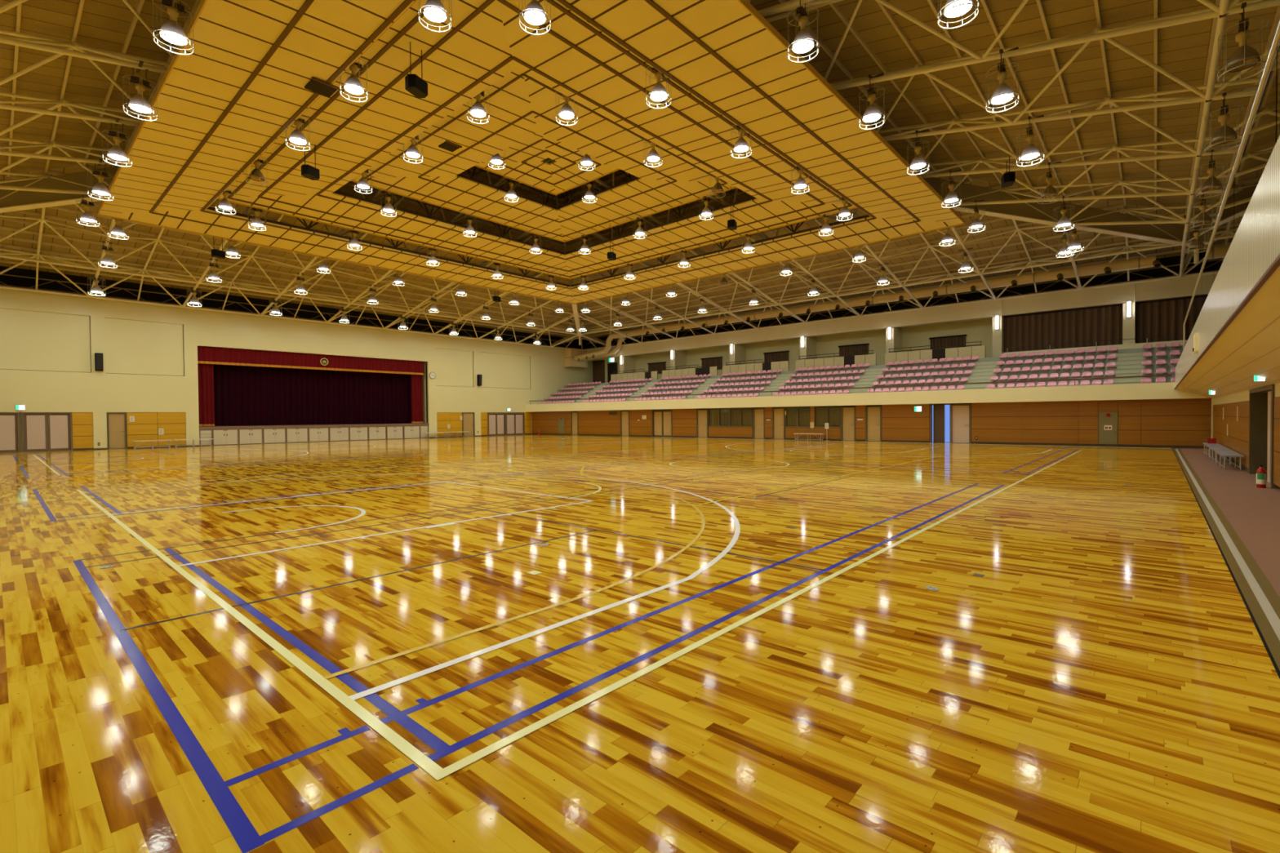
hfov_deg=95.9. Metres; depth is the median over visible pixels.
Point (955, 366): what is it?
chair
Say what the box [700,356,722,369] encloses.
curtain
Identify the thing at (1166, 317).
curtain
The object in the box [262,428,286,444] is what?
base cabinet
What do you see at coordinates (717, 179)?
socket
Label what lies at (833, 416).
curtain
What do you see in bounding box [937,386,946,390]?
chair
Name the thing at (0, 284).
trim
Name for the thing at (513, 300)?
lamp
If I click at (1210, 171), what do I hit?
socket
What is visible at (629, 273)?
lamp
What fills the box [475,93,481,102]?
socket
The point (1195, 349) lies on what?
box
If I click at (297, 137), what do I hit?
lamp
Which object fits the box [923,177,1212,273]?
roof truss
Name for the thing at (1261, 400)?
door
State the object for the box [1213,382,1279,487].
wall
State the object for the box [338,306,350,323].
lamp
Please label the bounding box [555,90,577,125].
lamp
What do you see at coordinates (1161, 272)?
wall
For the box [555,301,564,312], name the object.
lamp
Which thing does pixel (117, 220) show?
socket
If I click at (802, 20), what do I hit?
socket
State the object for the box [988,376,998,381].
chair
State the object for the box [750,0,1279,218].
roof truss
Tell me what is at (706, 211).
lamp
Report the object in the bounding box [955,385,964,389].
chair
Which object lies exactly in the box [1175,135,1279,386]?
wall
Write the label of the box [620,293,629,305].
lamp
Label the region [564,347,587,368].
duct plenum
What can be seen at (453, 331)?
lamp
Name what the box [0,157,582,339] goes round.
roof truss
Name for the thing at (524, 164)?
ceiling
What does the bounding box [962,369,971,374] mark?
chair
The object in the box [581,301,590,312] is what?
lamp
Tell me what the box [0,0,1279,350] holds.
frame
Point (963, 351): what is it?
wall
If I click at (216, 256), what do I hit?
grille
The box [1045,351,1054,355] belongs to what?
chair
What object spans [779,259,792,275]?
lamp
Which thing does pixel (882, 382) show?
chair
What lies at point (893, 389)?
chair
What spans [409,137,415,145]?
socket
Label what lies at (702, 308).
lamp
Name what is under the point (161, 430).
paper notice
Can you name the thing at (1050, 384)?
chair
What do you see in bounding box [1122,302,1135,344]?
pillar
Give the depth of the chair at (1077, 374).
26.85 m
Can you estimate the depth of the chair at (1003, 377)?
28.76 m
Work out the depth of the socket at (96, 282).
28.09 m
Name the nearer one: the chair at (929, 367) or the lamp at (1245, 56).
the lamp at (1245, 56)
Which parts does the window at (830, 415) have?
wood panel, frame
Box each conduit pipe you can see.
[1000,300,1003,354]
[1133,284,1135,343]
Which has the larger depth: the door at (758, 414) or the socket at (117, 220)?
the door at (758, 414)
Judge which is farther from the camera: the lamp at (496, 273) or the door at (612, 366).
the door at (612, 366)
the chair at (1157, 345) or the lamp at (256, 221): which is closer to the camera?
the lamp at (256, 221)
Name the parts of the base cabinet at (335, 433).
door, door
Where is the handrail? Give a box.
[529,374,1172,401]
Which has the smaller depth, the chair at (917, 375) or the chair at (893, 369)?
the chair at (917, 375)
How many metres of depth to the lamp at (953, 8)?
9.94 m
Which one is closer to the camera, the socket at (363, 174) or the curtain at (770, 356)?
the socket at (363, 174)
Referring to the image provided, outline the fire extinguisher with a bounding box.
[1256,464,1266,488]
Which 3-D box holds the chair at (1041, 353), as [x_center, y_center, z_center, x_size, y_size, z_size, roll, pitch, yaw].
[20.541,-3.737,29.624,0.350,0.253,0.427,0,1,42]
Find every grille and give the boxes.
[211,255,224,258]
[302,173,318,180]
[405,86,426,97]
[479,374,481,385]
[728,226,736,230]
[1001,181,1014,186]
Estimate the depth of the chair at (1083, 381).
26.00 m
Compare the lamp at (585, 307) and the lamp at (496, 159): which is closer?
the lamp at (496, 159)
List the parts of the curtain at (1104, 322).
curtain rail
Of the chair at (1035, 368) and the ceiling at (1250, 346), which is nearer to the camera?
the ceiling at (1250, 346)
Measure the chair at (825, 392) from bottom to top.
0.253 m
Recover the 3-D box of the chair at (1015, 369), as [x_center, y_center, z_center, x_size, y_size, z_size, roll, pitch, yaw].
[18.871,-2.852,28.991,0.350,0.253,0.427,0,1,42]
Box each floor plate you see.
[99,565,114,568]
[526,570,542,574]
[925,586,938,591]
[972,573,984,577]
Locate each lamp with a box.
[75,191,99,226]
[87,159,114,200]
[87,274,105,296]
[97,240,117,268]
[102,117,132,167]
[106,217,128,239]
[122,61,157,121]
[152,0,194,55]
[186,287,201,306]
[205,258,222,282]
[215,188,235,214]
[224,239,240,258]
[245,156,268,186]
[248,207,266,231]
[269,297,281,315]
[284,115,311,151]
[293,272,307,294]
[316,256,330,273]
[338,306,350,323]
[339,57,368,102]
[346,229,362,250]
[354,168,373,193]
[367,284,378,304]
[380,191,396,217]
[392,271,404,285]
[398,314,408,329]
[402,133,423,163]
[417,0,452,32]
[426,247,439,266]
[428,294,439,312]
[448,321,457,335]
[455,282,466,296]
[462,215,477,237]
[466,88,489,124]
[480,302,490,319]
[488,151,505,169]
[491,262,502,279]
[493,327,502,340]
[503,177,519,202]
[510,292,519,305]
[518,0,551,35]
[526,311,535,325]
[529,234,542,253]
[533,332,541,344]
[546,275,556,289]
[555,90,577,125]
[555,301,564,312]
[566,317,574,331]
[577,150,595,170]
[577,275,588,289]
[578,235,591,254]
[578,316,586,331]
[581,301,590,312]
[582,180,596,203]
[613,311,622,325]
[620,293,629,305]
[624,263,635,279]
[633,217,646,239]
[644,138,662,167]
[645,65,671,108]
[653,303,662,319]
[666,283,676,297]
[671,350,673,359]
[678,249,690,267]
[698,195,713,220]
[698,295,706,313]
[709,173,725,198]
[718,273,729,287]
[730,124,751,158]
[730,343,733,354]
[742,233,755,253]
[748,286,759,305]
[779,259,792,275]
[786,0,819,62]
[791,165,809,194]
[801,336,804,347]
[807,275,819,296]
[817,213,833,235]
[835,196,853,221]
[852,244,866,262]
[857,72,885,129]
[876,262,889,285]
[888,326,891,339]
[906,128,929,175]
[937,0,979,29]
[938,226,955,246]
[941,168,961,208]
[958,248,973,272]
[967,199,985,232]
[985,46,1019,113]
[995,315,999,329]
[1016,115,1044,166]
[1037,161,1062,204]
[1053,195,1074,231]
[1056,230,1074,257]
[1065,221,1084,253]
[1126,301,1131,317]
[1185,222,1208,253]
[1189,191,1216,230]
[1195,148,1227,198]
[1204,90,1244,152]
[1217,1,1268,83]
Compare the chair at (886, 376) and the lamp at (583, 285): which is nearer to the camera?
the chair at (886, 376)
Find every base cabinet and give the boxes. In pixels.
[199,429,213,445]
[212,429,239,445]
[238,428,262,444]
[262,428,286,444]
[285,427,308,443]
[308,427,328,442]
[328,426,349,441]
[349,426,368,440]
[368,426,386,439]
[386,426,403,439]
[403,426,420,439]
[420,426,428,438]
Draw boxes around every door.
[0,412,20,453]
[21,412,72,452]
[106,412,127,448]
[462,412,475,436]
[487,413,506,435]
[505,413,524,435]
[570,411,577,435]
[607,362,617,382]
[620,410,629,436]
[651,409,672,437]
[696,408,708,438]
[752,408,764,439]
[772,407,785,439]
[840,406,855,441]
[865,405,881,441]
[929,404,944,443]
[950,404,971,444]
[1248,384,1279,488]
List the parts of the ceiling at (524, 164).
ceiling panel, edge trim, ceiling panel, ceiling panel, ceiling panel, edge trim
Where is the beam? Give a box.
[586,275,1198,359]
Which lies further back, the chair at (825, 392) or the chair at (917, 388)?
the chair at (825, 392)
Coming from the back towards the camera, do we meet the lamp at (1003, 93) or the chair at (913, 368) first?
the chair at (913, 368)
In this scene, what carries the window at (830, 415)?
in the wall at (1187, 421)
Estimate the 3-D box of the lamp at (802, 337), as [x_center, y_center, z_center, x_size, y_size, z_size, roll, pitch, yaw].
[11.453,-5.960,40.651,0.180,0.800,0.110,0,1,42]
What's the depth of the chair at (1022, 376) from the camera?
28.21 m
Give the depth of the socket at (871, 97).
14.63 m
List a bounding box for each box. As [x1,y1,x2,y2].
[1192,332,1198,353]
[1207,438,1216,443]
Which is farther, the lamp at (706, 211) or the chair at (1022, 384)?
the chair at (1022, 384)
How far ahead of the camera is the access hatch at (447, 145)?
18.52 m
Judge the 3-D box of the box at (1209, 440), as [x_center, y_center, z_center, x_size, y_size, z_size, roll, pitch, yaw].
[19.605,0.493,19.801,0.210,0.170,0.250,0,1,42]
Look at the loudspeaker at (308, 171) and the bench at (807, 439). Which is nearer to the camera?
the loudspeaker at (308, 171)
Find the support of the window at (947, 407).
in the wall
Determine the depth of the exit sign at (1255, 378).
10.35 m
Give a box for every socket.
[84,204,91,211]
[93,280,98,285]
[96,174,104,183]
[104,249,110,256]
[112,136,121,146]
[114,218,120,225]
[134,83,145,94]
[167,6,179,21]
[222,191,228,199]
[253,160,260,168]
[253,210,259,217]
[293,120,301,129]
[349,63,358,75]
[351,232,356,238]
[360,171,365,177]
[386,196,391,202]
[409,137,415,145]
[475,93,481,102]
[509,182,513,188]
[563,94,569,103]
[586,183,591,189]
[650,141,655,149]
[654,71,662,82]
[715,176,719,182]
[737,128,744,137]
[797,168,803,177]
[798,15,807,29]
[823,217,828,222]
[842,200,847,206]
[867,93,875,105]
[914,146,921,155]
[949,183,954,191]
[973,212,979,218]
[997,71,1007,84]
[1026,133,1034,144]
[1045,177,1053,186]
[1060,208,1066,216]
[1193,231,1199,239]
[1199,204,1207,213]
[1207,167,1216,177]
[1217,113,1229,126]
[1235,30,1250,47]
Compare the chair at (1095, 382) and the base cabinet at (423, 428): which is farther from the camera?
the base cabinet at (423, 428)
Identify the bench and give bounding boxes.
[131,440,172,448]
[174,438,213,447]
[423,431,448,438]
[448,431,468,437]
[793,433,824,440]
[1203,442,1223,457]
[1208,445,1231,463]
[1214,450,1244,471]
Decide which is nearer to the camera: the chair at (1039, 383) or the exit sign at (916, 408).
the chair at (1039, 383)
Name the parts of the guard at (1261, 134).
glass pane, glass pane, glass pane, glass pane, glass pane, glass pane, glass pane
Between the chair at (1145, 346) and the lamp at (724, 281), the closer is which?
the chair at (1145, 346)
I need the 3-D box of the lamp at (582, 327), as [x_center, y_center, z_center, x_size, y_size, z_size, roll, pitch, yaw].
[-4.512,-8.059,45.470,0.636,1.060,0.636,-1,1,-26]
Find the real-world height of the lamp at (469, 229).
1.360 m
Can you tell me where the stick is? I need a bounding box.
[1236,406,1238,421]
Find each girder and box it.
[0,166,119,213]
[551,279,605,346]
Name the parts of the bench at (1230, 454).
leg, leg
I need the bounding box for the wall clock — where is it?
[429,372,435,378]
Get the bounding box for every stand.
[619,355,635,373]
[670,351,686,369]
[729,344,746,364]
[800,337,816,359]
[824,422,828,428]
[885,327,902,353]
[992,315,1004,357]
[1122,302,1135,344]
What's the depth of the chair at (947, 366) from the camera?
31.91 m
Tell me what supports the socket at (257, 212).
attached to the lamp at (256, 221)
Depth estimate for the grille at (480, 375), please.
47.40 m
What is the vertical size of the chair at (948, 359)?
0.253 m
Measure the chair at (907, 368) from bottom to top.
0.253 m
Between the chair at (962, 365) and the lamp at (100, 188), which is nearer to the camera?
the lamp at (100, 188)
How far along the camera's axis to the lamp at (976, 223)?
23.18 m
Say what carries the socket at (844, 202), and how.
attached to the lamp at (844, 211)
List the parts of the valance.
gold trim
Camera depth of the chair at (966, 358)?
31.96 m
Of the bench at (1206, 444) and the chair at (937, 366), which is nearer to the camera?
the bench at (1206, 444)
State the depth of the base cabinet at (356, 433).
40.44 m
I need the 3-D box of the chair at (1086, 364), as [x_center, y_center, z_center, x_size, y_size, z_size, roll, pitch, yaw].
[21.015,-2.840,27.078,0.350,0.253,0.427,0,1,42]
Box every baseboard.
[72,433,531,450]
[532,433,1208,448]
[1226,457,1248,472]
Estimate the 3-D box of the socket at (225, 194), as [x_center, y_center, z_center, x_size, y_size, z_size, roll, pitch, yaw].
[-15.505,-8.620,21.607,0.185,0.270,0.190,0,1,42]
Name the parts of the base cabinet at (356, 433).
door, door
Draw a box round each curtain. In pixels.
[197,363,214,426]
[213,364,411,426]
[410,374,422,422]
[592,360,604,383]
[647,361,666,373]
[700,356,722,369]
[710,413,718,425]
[720,412,728,425]
[731,412,740,425]
[742,412,751,425]
[763,350,789,363]
[786,411,796,425]
[799,411,809,425]
[815,411,826,425]
[828,411,839,426]
[838,342,869,356]
[928,334,966,350]
[1003,303,1122,352]
[1135,296,1191,343]
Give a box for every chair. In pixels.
[794,385,802,389]
[813,384,821,388]
[818,377,826,382]
[819,383,827,387]
[820,390,828,394]
[825,377,833,381]
[832,383,840,387]
[838,377,846,381]
[839,382,848,386]
[840,389,848,393]
[843,370,851,374]
[851,376,859,380]
[870,381,879,386]
[872,388,881,392]
[877,381,886,385]
[880,387,888,391]
[882,374,891,378]
[884,361,893,365]
[885,381,893,385]
[887,367,895,372]
[888,387,896,391]
[889,373,898,377]
[892,361,900,365]
[893,380,901,385]
[895,387,904,391]
[897,373,906,377]
[899,360,907,364]
[900,380,909,384]
[902,366,911,371]
[903,386,912,391]
[905,373,913,377]
[906,360,915,364]
[908,379,917,384]
[910,366,918,370]
[911,386,920,391]
[913,373,921,377]
[914,360,922,364]
[916,379,925,383]
[917,365,925,370]
[920,372,929,377]
[920,386,928,391]
[921,359,929,363]
[924,378,933,383]
[925,365,933,369]
[928,371,937,376]
[929,358,937,363]
[929,386,937,390]
[933,364,942,368]
[933,378,942,383]
[937,358,946,362]
[937,371,946,376]
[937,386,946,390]
[941,364,950,368]
[941,377,950,382]
[945,357,953,361]
[946,370,954,375]
[946,385,955,390]
[949,364,958,368]
[950,377,959,382]
[953,356,961,361]
[954,370,963,375]
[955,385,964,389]
[958,363,966,368]
[959,377,968,382]
[961,356,970,360]
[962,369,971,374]
[966,362,975,367]
[969,355,978,360]
[985,383,995,388]
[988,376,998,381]
[993,368,1001,373]
[995,360,1004,365]
[995,383,1004,388]
[998,354,1007,358]
[998,375,1008,380]
[1001,368,1010,373]
[1004,360,1013,365]
[1004,382,1014,387]
[1007,353,1016,358]
[1008,375,1017,380]
[1011,367,1020,372]
[1013,360,1022,364]
[1014,382,1024,387]
[1017,352,1026,357]
[1017,374,1027,379]
[1020,366,1030,372]
[1023,359,1032,364]
[1025,382,1035,386]
[1026,351,1035,356]
[1027,373,1037,379]
[1031,366,1039,371]
[1033,358,1042,364]
[1035,351,1044,355]
[1035,382,1045,386]
[1038,373,1048,378]
[1040,365,1050,370]
[1043,358,1052,363]
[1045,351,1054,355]
[1046,382,1056,386]
[1048,373,1058,378]
[1051,364,1060,370]
[1053,357,1062,362]
[1055,350,1064,355]
[1057,381,1067,386]
[1059,373,1069,377]
[1061,364,1071,369]
[1063,356,1073,361]
[1065,349,1075,354]
[1068,380,1078,386]
[1070,372,1080,377]
[1072,364,1082,368]
[1074,355,1084,361]
[1075,348,1084,353]
[1080,380,1090,385]
[1081,371,1091,377]
[1083,363,1093,368]
[1084,355,1094,360]
[1086,347,1095,353]
[1091,379,1102,385]
[1093,363,1104,368]
[1093,371,1102,376]
[1095,355,1105,359]
[1097,346,1106,352]
[1102,379,1114,384]
[1104,370,1115,376]
[1105,362,1115,367]
[1106,354,1116,359]
[1107,346,1117,351]
[1140,377,1151,383]
[1141,360,1151,365]
[1141,368,1151,374]
[1142,344,1152,349]
[1142,351,1152,357]
[1155,342,1166,348]
[1155,351,1166,356]
[1155,359,1166,364]
[1155,368,1166,373]
[1155,377,1167,382]
[1169,342,1180,347]
[1169,350,1180,355]
[1169,358,1178,364]
[1170,367,1175,373]
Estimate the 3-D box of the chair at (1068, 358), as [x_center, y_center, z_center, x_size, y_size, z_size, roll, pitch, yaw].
[20.931,-3.288,28.214,0.350,0.253,0.427,0,1,42]
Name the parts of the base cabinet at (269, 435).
door, door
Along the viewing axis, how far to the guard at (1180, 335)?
28.61 m
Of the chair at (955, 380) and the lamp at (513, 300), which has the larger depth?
the lamp at (513, 300)
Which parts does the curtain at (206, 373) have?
gold trim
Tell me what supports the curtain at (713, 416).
hanging from the window at (722, 423)
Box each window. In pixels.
[708,408,752,437]
[785,406,810,438]
[813,405,841,439]
[932,404,950,441]
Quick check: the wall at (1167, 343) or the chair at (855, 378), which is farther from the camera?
the chair at (855, 378)
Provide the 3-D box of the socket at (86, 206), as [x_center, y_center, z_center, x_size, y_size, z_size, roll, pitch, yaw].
[-20.657,-8.154,21.604,0.185,0.270,0.190,0,1,42]
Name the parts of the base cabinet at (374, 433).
door, door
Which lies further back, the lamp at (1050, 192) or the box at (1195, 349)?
the lamp at (1050, 192)
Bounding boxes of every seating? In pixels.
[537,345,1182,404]
[537,373,711,404]
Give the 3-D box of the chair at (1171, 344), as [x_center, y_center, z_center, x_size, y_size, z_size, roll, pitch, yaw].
[24.315,-3.716,26.256,0.350,0.253,0.427,0,1,42]
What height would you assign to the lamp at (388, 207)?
1.360 m
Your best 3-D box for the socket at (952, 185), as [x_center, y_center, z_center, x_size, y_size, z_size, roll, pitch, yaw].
[10.999,-8.413,20.403,0.185,0.270,0.190,0,1,42]
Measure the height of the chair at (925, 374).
0.253 m
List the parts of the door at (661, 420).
panel, panel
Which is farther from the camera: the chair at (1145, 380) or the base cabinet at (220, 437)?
the base cabinet at (220, 437)
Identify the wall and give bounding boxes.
[0,266,581,348]
[0,288,592,452]
[526,382,1209,412]
[531,398,1211,446]
[582,252,1205,349]
[592,298,1186,382]
[610,341,985,382]
[1003,340,1182,356]
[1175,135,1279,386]
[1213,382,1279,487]
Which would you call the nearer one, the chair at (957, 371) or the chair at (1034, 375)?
the chair at (1034, 375)
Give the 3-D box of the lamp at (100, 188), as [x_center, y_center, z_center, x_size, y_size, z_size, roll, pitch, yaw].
[-17.791,-8.143,19.048,0.636,1.160,0.636,0,1,19]
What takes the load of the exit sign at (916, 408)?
attached to the wall at (1187, 421)
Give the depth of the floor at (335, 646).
3.57 m
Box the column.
[1211,398,1213,438]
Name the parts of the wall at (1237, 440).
wood panel, wood panel, wood panel, wood panel, wood panel, wood panel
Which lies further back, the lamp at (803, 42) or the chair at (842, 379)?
the chair at (842, 379)
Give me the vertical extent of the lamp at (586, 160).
2.160 m
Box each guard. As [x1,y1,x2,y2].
[1004,334,1182,348]
[1182,20,1279,350]
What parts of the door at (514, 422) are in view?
panel, panel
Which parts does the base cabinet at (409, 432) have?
door, door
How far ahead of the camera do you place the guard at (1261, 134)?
5.61 m
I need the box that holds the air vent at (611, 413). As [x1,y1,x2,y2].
[608,411,617,415]
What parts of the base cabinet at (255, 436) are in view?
door, door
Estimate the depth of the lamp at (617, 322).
42.80 m
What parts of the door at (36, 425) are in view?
panel, panel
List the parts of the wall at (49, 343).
wood panel, wood panel, wood panel, wood panel, wood panel, wood panel, wood panel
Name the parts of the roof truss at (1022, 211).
web plate, post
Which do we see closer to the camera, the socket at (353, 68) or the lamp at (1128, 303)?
the socket at (353, 68)
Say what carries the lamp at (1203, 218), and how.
hanging from the frame
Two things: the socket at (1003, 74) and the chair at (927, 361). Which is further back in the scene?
the chair at (927, 361)
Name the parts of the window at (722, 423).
wood panel, frame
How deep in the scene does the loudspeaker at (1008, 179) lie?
17.91 m
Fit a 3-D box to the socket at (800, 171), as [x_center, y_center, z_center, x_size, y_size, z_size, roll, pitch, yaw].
[5.573,-8.780,20.087,0.185,0.270,0.190,0,1,42]
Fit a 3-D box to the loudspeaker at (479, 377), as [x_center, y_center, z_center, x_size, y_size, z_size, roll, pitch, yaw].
[-13.180,-3.804,47.475,0.310,0.920,0.300,0,1,42]
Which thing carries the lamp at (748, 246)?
hanging from the frame
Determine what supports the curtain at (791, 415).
hanging from the window at (799, 415)
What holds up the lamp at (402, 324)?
hanging from the frame
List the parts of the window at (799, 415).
wood panel, frame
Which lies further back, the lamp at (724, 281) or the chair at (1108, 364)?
the lamp at (724, 281)
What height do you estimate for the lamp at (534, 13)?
1.460 m
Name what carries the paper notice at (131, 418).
attached to the wall at (49, 343)
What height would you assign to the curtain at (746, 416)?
0.840 m
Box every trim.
[0,284,582,349]
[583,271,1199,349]
[690,437,1148,448]
[1172,448,1279,679]
[1173,253,1279,389]
[1173,448,1279,670]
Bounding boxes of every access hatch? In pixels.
[304,76,339,97]
[438,139,462,151]
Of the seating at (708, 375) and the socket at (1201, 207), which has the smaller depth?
the socket at (1201, 207)
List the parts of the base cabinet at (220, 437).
door, door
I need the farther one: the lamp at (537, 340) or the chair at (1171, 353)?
the lamp at (537, 340)
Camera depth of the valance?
37.93 m
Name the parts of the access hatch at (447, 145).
hatch frame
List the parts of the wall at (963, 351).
parapet panel, parapet panel, parapet panel, parapet panel, rail, parapet panel, parapet panel, parapet panel, parapet panel, parapet panel, parapet panel, parapet panel, rail, parapet panel, parapet panel, parapet panel, parapet panel, parapet panel, parapet panel, rail, parapet panel, parapet panel, parapet panel, parapet panel, parapet panel, parapet panel, parapet panel, rail, parapet panel, parapet panel, parapet panel, parapet panel, parapet panel, parapet panel, parapet panel, rail, parapet panel, parapet panel, parapet panel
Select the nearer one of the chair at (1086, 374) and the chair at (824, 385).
the chair at (1086, 374)
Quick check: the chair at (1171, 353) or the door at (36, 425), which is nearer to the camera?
the chair at (1171, 353)
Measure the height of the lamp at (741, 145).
1.460 m
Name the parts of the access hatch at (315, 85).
hatch frame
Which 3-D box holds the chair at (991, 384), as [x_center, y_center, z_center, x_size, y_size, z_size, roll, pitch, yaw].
[17.201,-1.967,28.357,0.350,0.253,0.427,0,1,42]
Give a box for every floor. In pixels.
[0,434,1279,852]
[199,423,429,430]
[1179,448,1279,597]
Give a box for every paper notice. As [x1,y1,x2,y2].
[129,416,134,422]
[159,428,164,434]
[809,422,813,427]
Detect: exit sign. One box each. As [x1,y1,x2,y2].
[15,404,25,409]
[608,357,614,362]
[914,405,921,411]
[1208,390,1215,395]
[1252,375,1266,382]
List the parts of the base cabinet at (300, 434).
door, door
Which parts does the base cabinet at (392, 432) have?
door, door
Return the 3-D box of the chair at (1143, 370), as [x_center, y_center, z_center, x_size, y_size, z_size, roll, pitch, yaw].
[22.028,-2.387,25.113,0.350,0.253,0.427,0,1,42]
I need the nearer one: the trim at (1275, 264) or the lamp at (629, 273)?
the trim at (1275, 264)
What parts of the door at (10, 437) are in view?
panel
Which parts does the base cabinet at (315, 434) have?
door, door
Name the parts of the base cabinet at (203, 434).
drawer, drawer, drawer, drawer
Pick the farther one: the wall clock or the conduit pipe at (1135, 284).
the wall clock
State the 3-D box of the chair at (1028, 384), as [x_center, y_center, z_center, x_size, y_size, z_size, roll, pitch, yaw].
[18.426,-1.960,27.264,0.350,0.253,0.427,0,1,42]
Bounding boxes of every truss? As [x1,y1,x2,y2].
[0,273,569,345]
[587,261,1203,347]
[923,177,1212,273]
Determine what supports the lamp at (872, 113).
hanging from the frame
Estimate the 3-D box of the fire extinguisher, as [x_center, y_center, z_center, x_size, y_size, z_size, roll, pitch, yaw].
[11.834,0.950,11.000,0.141,0.430,0.130,-1,1,-18]
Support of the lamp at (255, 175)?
hanging from the frame
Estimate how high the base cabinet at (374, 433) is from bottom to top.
0.930 m
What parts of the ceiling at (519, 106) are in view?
ceiling panel, edge trim, ceiling panel, ceiling panel, ceiling panel, edge trim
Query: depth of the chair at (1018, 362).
29.67 m
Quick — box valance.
[197,346,423,374]
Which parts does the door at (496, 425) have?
panel, panel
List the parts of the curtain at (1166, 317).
curtain rail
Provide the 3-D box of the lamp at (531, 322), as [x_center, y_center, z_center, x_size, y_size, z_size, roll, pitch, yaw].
[-8.042,-7.980,42.550,0.636,1.060,0.636,-1,1,-26]
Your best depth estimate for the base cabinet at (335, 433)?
39.48 m
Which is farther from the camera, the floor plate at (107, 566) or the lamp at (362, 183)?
the lamp at (362, 183)
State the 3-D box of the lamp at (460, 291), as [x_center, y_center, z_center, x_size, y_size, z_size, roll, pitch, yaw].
[-10.735,-8.458,34.646,0.636,1.160,0.636,-1,1,-26]
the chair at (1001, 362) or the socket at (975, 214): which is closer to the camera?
the socket at (975, 214)
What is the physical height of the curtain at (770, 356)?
1.020 m
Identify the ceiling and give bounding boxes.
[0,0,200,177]
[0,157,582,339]
[97,0,964,303]
[217,0,857,279]
[350,69,736,242]
[474,132,620,195]
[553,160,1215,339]
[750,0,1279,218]
[1176,265,1279,398]
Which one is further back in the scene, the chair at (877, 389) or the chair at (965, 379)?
the chair at (877, 389)
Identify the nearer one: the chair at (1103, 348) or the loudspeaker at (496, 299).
the chair at (1103, 348)
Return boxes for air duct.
[574,255,1160,361]
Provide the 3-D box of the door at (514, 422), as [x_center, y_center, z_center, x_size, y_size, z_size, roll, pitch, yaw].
[-10.909,-0.220,50.374,0.151,1.900,1.980,0,1,42]
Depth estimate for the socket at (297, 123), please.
16.45 m
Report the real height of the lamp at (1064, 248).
1.060 m
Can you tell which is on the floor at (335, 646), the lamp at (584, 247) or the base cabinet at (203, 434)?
the base cabinet at (203, 434)
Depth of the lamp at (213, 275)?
28.16 m
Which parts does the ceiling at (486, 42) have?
edge trim, ceiling panel, edge trim, ceiling panel, ceiling panel, ceiling panel, edge trim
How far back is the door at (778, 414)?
35.48 m
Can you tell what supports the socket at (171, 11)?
attached to the lamp at (171, 31)
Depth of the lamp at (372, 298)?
33.87 m
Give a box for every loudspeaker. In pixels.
[94,352,102,371]
[211,236,225,258]
[301,144,319,180]
[404,41,427,97]
[476,374,482,386]
[493,289,500,302]
[607,238,616,260]
[727,186,737,230]
[1000,155,1015,186]
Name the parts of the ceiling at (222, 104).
edge trim, ceiling panel, edge trim, ceiling panel, ceiling panel, ceiling panel, edge trim, edge trim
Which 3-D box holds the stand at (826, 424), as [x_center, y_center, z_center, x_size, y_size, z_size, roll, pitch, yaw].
[10.648,0.314,32.909,0.300,1.020,0.300,0,1,42]
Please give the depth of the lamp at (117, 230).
23.12 m
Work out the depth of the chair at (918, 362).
33.59 m
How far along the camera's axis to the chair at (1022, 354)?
30.25 m
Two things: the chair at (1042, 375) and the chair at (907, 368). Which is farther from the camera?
the chair at (907, 368)
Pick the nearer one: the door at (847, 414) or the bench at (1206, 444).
the bench at (1206, 444)
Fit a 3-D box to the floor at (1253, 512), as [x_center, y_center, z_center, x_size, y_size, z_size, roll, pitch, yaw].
[8.866,1.340,8.077,1.030,0.204,40.380,0,1,42]
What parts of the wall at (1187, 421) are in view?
wood panel, wood panel, wood panel, wood panel, wood panel, wood panel, wood panel, wood panel, wood panel, wood panel, wood panel, wood panel, wood panel, wood panel, wood panel, wood panel, wood panel, wood panel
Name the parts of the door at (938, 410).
frame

